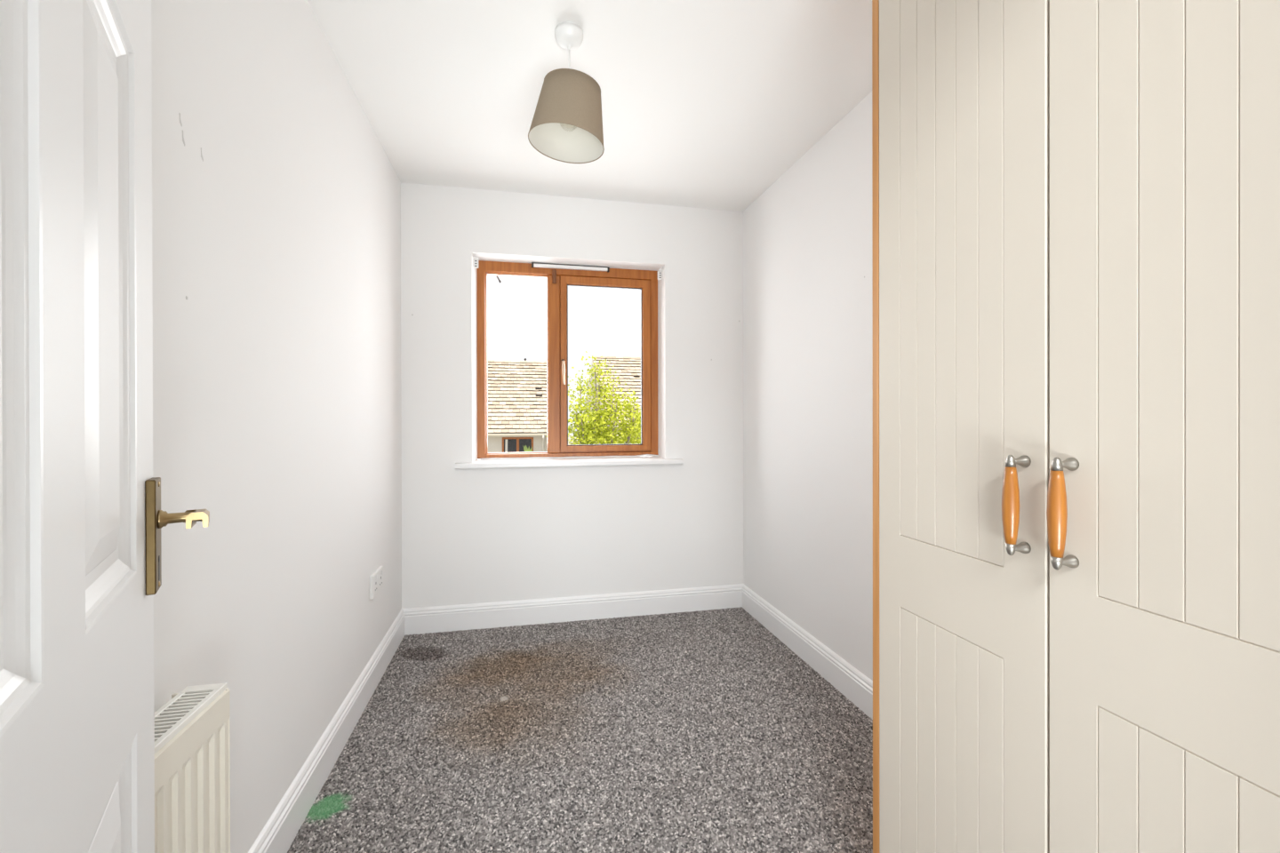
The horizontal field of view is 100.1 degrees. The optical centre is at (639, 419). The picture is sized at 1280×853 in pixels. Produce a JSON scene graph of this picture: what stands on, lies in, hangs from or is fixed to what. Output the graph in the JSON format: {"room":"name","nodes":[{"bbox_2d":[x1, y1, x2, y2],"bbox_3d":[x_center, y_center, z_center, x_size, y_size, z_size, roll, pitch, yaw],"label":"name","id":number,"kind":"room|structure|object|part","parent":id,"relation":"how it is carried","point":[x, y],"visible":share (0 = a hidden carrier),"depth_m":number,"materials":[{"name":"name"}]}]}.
{"room":"empty bedroom","nodes":[
{"label":"empty bedroom","id":0,"kind":"room"},
{"bbox_2d":[151,0,401,852],"bbox_3d":[-1.025,-0.012,1.467,0.120,2.520,3.345,0,0,-12],"label":"wall","id":1,"kind":"structure","parent":0,"point":[276,196],"depth_m":1.37,"materials":[{"name":"white paint"}]},
{"bbox_2d":[153,682,230,852],"bbox_3d":[-0.729,0.745,0.642,0.107,0.528,0.664,0,0,-12],"label":"radiator","id":2,"kind":"object","parent":1,"relation":"attached to","point":[192,730],"visible":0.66,"depth_m":0.89,"materials":[{"name":"white metal"}]},
{"bbox_2d":[153,682,227,754],"bbox_3d":[-0.712,0.487,0.645,0.064,0.012,0.664,0,0,-12],"label":"grille","id":3,"kind":"object","parent":2,"relation":"attached to","point":[184,713],"depth_m":0.88,"materials":[{"name":"white metal"}]},
{"bbox_2d":[248,608,404,852],"bbox_3d":[-0.942,1.079,1.416,0.017,0.138,2.925,0,0,-12],"label":"baseboard","id":4,"kind":"structure","parent":1,"relation":"attached to","point":[277,836],"depth_m":1.69,"materials":[{"name":"white paint"}]},
{"bbox_2d":[369,566,383,599],"bbox_3d":[-1.142,0.709,2.326,0.019,0.099,0.166,0,0,-12],"label":"wall socket","id":5,"kind":"object","parent":1,"relation":"attached to","point":[376,579],"visible":1,"depth_m":2.30,"materials":[{"name":"white plastic"}]},
{"bbox_2d":[400,182,743,608],"bbox_3d":[-0.351,-0.032,3.193,2.137,2.550,0.301,0,0,-12],"label":"wall","id":6,"kind":"structure","parent":0,"point":[469,536],"depth_m":3.03,"materials":[{"name":"white paint"}]},
{"bbox_2d":[472,256,478,268],"bbox_3d":[-0.907,-0.864,2.955,0.028,0.053,0.032,0,0,-12],"label":"bracket","id":7,"kind":"object","parent":6,"relation":"attached to","point":[475,258],"visible":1,"depth_m":2.97,"materials":[{"name":"white plastic"}]},
{"bbox_2d":[454,260,683,469],"bbox_3d":[-0.393,-0.316,3.100,1.272,1.162,0.219,0,0,-12],"label":"window","id":8,"kind":"structure","parent":6,"relation":"in","point":[559,276],"depth_m":3.11,"materials":[{"name":"brown wood"}]},
{"bbox_3d":[-0.441,-0.267,3.086,0.019,0.142,0.030,0,0,-12],"label":"sash handle","id":9,"kind":"part","parent":8,"relation":"part of","materials":[{"name":"white metal"}]},
{"bbox_3d":[-0.387,0.251,3.078,1.272,0.029,0.171,0,0,-12],"label":"sill","id":10,"kind":"part","parent":8,"relation":"part of","materials":[{"name":"white paint"}]},
{"bbox_2d":[531,262,609,272],"bbox_3d":[-0.402,-0.882,3.117,0.450,0.028,0.024,0,0,-12],"label":"vent","id":11,"kind":"object","parent":8,"relation":"attached to","point":[542,268],"depth_m":3.11,"materials":[{"name":"grey plastic"}]},
{"bbox_3d":[-0.201,-0.322,3.174,0.534,1.019,0.026,0,0,-12],"label":"sash","id":12,"kind":"part","parent":8,"relation":"part of","materials":[{"name":"brown wood"}]},
{"bbox_2d":[402,584,743,635],"bbox_3d":[-0.315,1.074,3.041,1.937,0.138,0.017,0,0,-12],"label":"baseboard","id":13,"kind":"structure","parent":6,"relation":"attached to","point":[422,620],"depth_m":3.01,"materials":[{"name":"white paint"}]},
{"bbox_2d":[657,269,663,279],"bbox_3d":[0.122,-0.858,3.181,0.029,0.053,0.032,0,0,-12],"label":"bracket","id":14,"kind":"object","parent":6,"relation":"attached to","point":[659,270],"visible":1,"depth_m":3.19,"materials":[{"name":"white plastic"}]},
{"bbox_2d":[287,607,872,852],"bbox_3d":[0.102,1.208,0.482,3.000,0.120,5.295,0,0,-12],"label":"floor","id":15,"kind":"structure","parent":0,"point":[698,732],"depth_m":1.85,"materials":[{"name":"grey carpet"}]},
{"bbox_2d":[872,0,1279,852],"bbox_3d":[0.841,-0.005,0.812,0.624,2.298,0.770,0,0,-12],"label":"wardrobe","id":16,"kind":"object","parent":15,"relation":"on","point":[1076,204],"visible":1,"depth_m":0.71,"materials":[{"name":"beige wood"}]},
{"bbox_3d":[0.778,-0.005,1.182,0.587,2.298,0.019,0,0,-12],"label":"panel","id":17,"kind":"part","parent":16,"relation":"part of","materials":[{"name":"brown wood"}]},
{"bbox_3d":[0.542,-0.035,0.933,0.018,2.198,0.363,0,0,-12],"label":"door","id":18,"kind":"part","parent":16,"relation":"part of","materials":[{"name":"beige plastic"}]},
{"bbox_3d":[0.549,0.061,0.782,0.033,0.018,0.018,0,0,-12],"label":"handle post","id":19,"kind":"part","parent":16,"relation":"part of","materials":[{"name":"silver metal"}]},
{"bbox_3d":[0.549,0.189,0.782,0.033,0.018,0.018,0,0,-12],"label":"handle post","id":20,"kind":"part","parent":16,"relation":"part of","materials":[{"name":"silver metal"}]},
{"bbox_3d":[0.564,0.060,0.715,0.033,0.018,0.018,0,0,-12],"label":"handle post","id":21,"kind":"part","parent":16,"relation":"part of","materials":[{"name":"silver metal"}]},
{"bbox_3d":[0.564,0.191,0.715,0.033,0.018,0.018,0,0,-12],"label":"handle post","id":22,"kind":"part","parent":16,"relation":"part of","materials":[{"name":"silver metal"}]},
{"bbox_3d":[0.620,-0.034,0.575,0.018,2.198,0.364,0,0,-12],"label":"door","id":23,"kind":"part","parent":16,"relation":"part of","materials":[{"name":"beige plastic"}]},
{"bbox_2d":[306,0,871,211],"bbox_3d":[0.073,-1.312,0.589,3.000,0.120,5.525,0,0,-12],"label":"ceiling","id":24,"kind":"structure","parent":0,"point":[707,104],"depth_m":2.01,"materials":[{"name":"white paint"}]},
{"bbox_2d":[528,21,604,163],"bbox_3d":[-0.238,-1.064,1.729,0.244,0.381,0.245,0,0,-12],"label":"pendant lamp","id":25,"kind":"object","parent":24,"relation":"hanging from","point":[566,126],"visible":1,"depth_m":1.69,"materials":[{"name":"beige fabric"}]},
{"bbox_3d":[-0.238,-0.978,1.730,0.242,0.207,0.243,0,0,-12],"label":"lamp shade","id":26,"kind":"part","parent":25,"relation":"part of","materials":[{"name":"beige fabric"}]},
{"bbox_3d":[-0.224,-1.128,1.733,0.016,0.152,0.005,0,0,-8],"label":"cord","id":27,"kind":"part","parent":25,"relation":"part of","materials":[{"name":"white plastic"}]},
{"bbox_2d":[743,91,872,680],"bbox_3d":[0.983,-0.017,1.907,0.121,2.520,3.345,0,0,-12],"label":"wall","id":28,"kind":"structure","parent":0,"point":[808,237],"depth_m":2.46,"materials":[{"name":"white paint"}]},
{"bbox_2d":[742,584,872,720],"bbox_3d":[0.839,1.074,2.256,0.017,0.138,2.045,0,0,-12],"label":"baseboard","id":29,"kind":"structure","parent":28,"relation":"attached to","point":[845,678],"depth_m":2.42,"materials":[{"name":"white paint"}]},
{"bbox_3d":[0.324,-0.026,0.112,2.137,2.550,0.120,0,0,-12],"label":"wall","id":30,"kind":"structure","parent":0,"visible":0},
{"bbox_2d":[0,0,209,852],"bbox_3d":[-0.394,0.151,0.382,0.101,1.973,0.745,0,0,-35],"label":"door","id":31,"kind":"structure","parent":30,"relation":"in","point":[82,518],"depth_m":0.40,"materials":[{"name":"white paint"}]},
{"bbox_3d":[-0.337,-0.117,0.247,0.029,0.576,0.209,0,0,-35],"label":"panel","id":32,"kind":"part","parent":31,"relation":"part of","materials":[{"name":"white paint"}]},
{"bbox_3d":[-0.328,-0.117,0.254,0.012,0.576,0.209,0,0,-35],"label":"moulding","id":33,"kind":"part","parent":31,"relation":"part of","materials":[{"name":"white paint"}]},
{"bbox_3d":[-0.512,-0.117,0.497,0.029,0.576,0.209,0,0,-35],"label":"panel","id":34,"kind":"part","parent":31,"relation":"part of","materials":[{"name":"white paint"}]},
{"bbox_3d":[-0.511,0.639,0.499,0.029,0.591,0.209,0,0,-35],"label":"panel","id":35,"kind":"part","parent":31,"relation":"part of","materials":[{"name":"white paint"}]},
{"bbox_3d":[-0.502,-0.117,0.504,0.012,0.576,0.209,0,0,-35],"label":"moulding","id":36,"kind":"part","parent":31,"relation":"part of","materials":[{"name":"white paint"}]},
{"bbox_3d":[-0.501,0.639,0.505,0.012,0.591,0.209,0,0,-35],"label":"moulding","id":37,"kind":"part","parent":31,"relation":"part of","materials":[{"name":"white paint"}]},
{"bbox_3d":[-0.593,0.141,0.653,0.009,0.137,0.041,0,0,-35],"label":"handle plate","id":38,"kind":"part","parent":31,"relation":"part of","materials":[{"name":"gold metal"}]},
{"bbox_3d":[-0.545,0.120,0.638,0.050,0.028,0.103,0,0,-38],"label":"lever","id":39,"kind":"part","parent":31,"relation":"part of","materials":[{"name":"gold metal"}]},
{"label":"outside","id":40,"kind":"structure","parent":0,"visible":0},
{"bbox_3d":[-10.107,5.661,46.190,120.000,0.200,85.455,0,0,-12],"label":"ground","id":41,"kind":"structure","parent":40,"visible":0},
{"bbox_2d":[487,358,547,452],"bbox_3d":[-10.261,1.060,29.791,10.704,9.080,11.410,0,0,-12],"label":"house","id":42,"kind":"structure","parent":41,"relation":"on","point":[516,391],"depth_m":26.82,"materials":[{"name":"concrete"}]},
{"bbox_2d":[504,440,507,452],"bbox_3d":[-6.306,1.518,25.271,0.130,1.110,0.012,0,0,-12],"label":"curtain","id":43,"kind":"object","parent":42,"relation":"hanging from","point":[506,441],"depth_m":25.27,"materials":[{"name":"white fabric"}]},
{"bbox_3d":[-6.136,1.507,25.321,0.595,1.130,0.006,0,0,-12],"label":"pane","id":44,"kind":"part","parent":42,"relation":"part of","materials":[{"name":"grey"}]},
{"bbox_3d":[-5.457,1.506,25.470,0.595,1.130,0.006,0,0,-12],"label":"pane","id":45,"kind":"part","parent":42,"relation":"part of","materials":[{"name":"grey"}]},
{"bbox_2d":[522,445,532,452],"bbox_3d":[-5.318,1.641,25.419,0.476,0.879,0.180,0,0,-12],"label":"plant","id":46,"kind":"object","parent":42,"relation":"on","point":[525,448],"depth_m":25.44,"materials":[{"name":"green plant"}]},
{"bbox_2d":[546,351,640,444],"bbox_3d":[-1.172,1.936,14.093,3.010,7.375,2.628,0,0,-40],"label":"tree","id":47,"kind":"object","parent":41,"relation":"on","point":[596,431],"visible":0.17,"depth_m":13.73,"materials":[{"name":"green plant"}]},
{"bbox_2d":[568,434,631,444],"bbox_3d":[-2.048,3.170,25.151,3.310,4.850,0.200,0,0,-12],"label":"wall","id":48,"kind":"structure","parent":41,"relation":"on","point":[569,437],"depth_m":24.78,"materials":[{"name":"white paint"}]},
{"bbox_2d":[583,355,640,441],"bbox_3d":[2.117,0.923,32.401,10.004,9.296,11.410,0,0,-12],"label":"house","id":49,"kind":"structure","parent":41,"relation":"on","point":[628,368],"depth_m":30.11,"materials":[{"name":"concrete"}]},
{"bbox_2d":[612,400,640,444],"bbox_3d":[-0.094,2.500,17.899,2.784,6.226,2.396,0,0,43],"label":"tree","id":50,"kind":"object","parent":41,"relation":"on","point":[636,415],"visible":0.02,"depth_m":17.48,"materials":[{"name":"green plant"}]}
]}

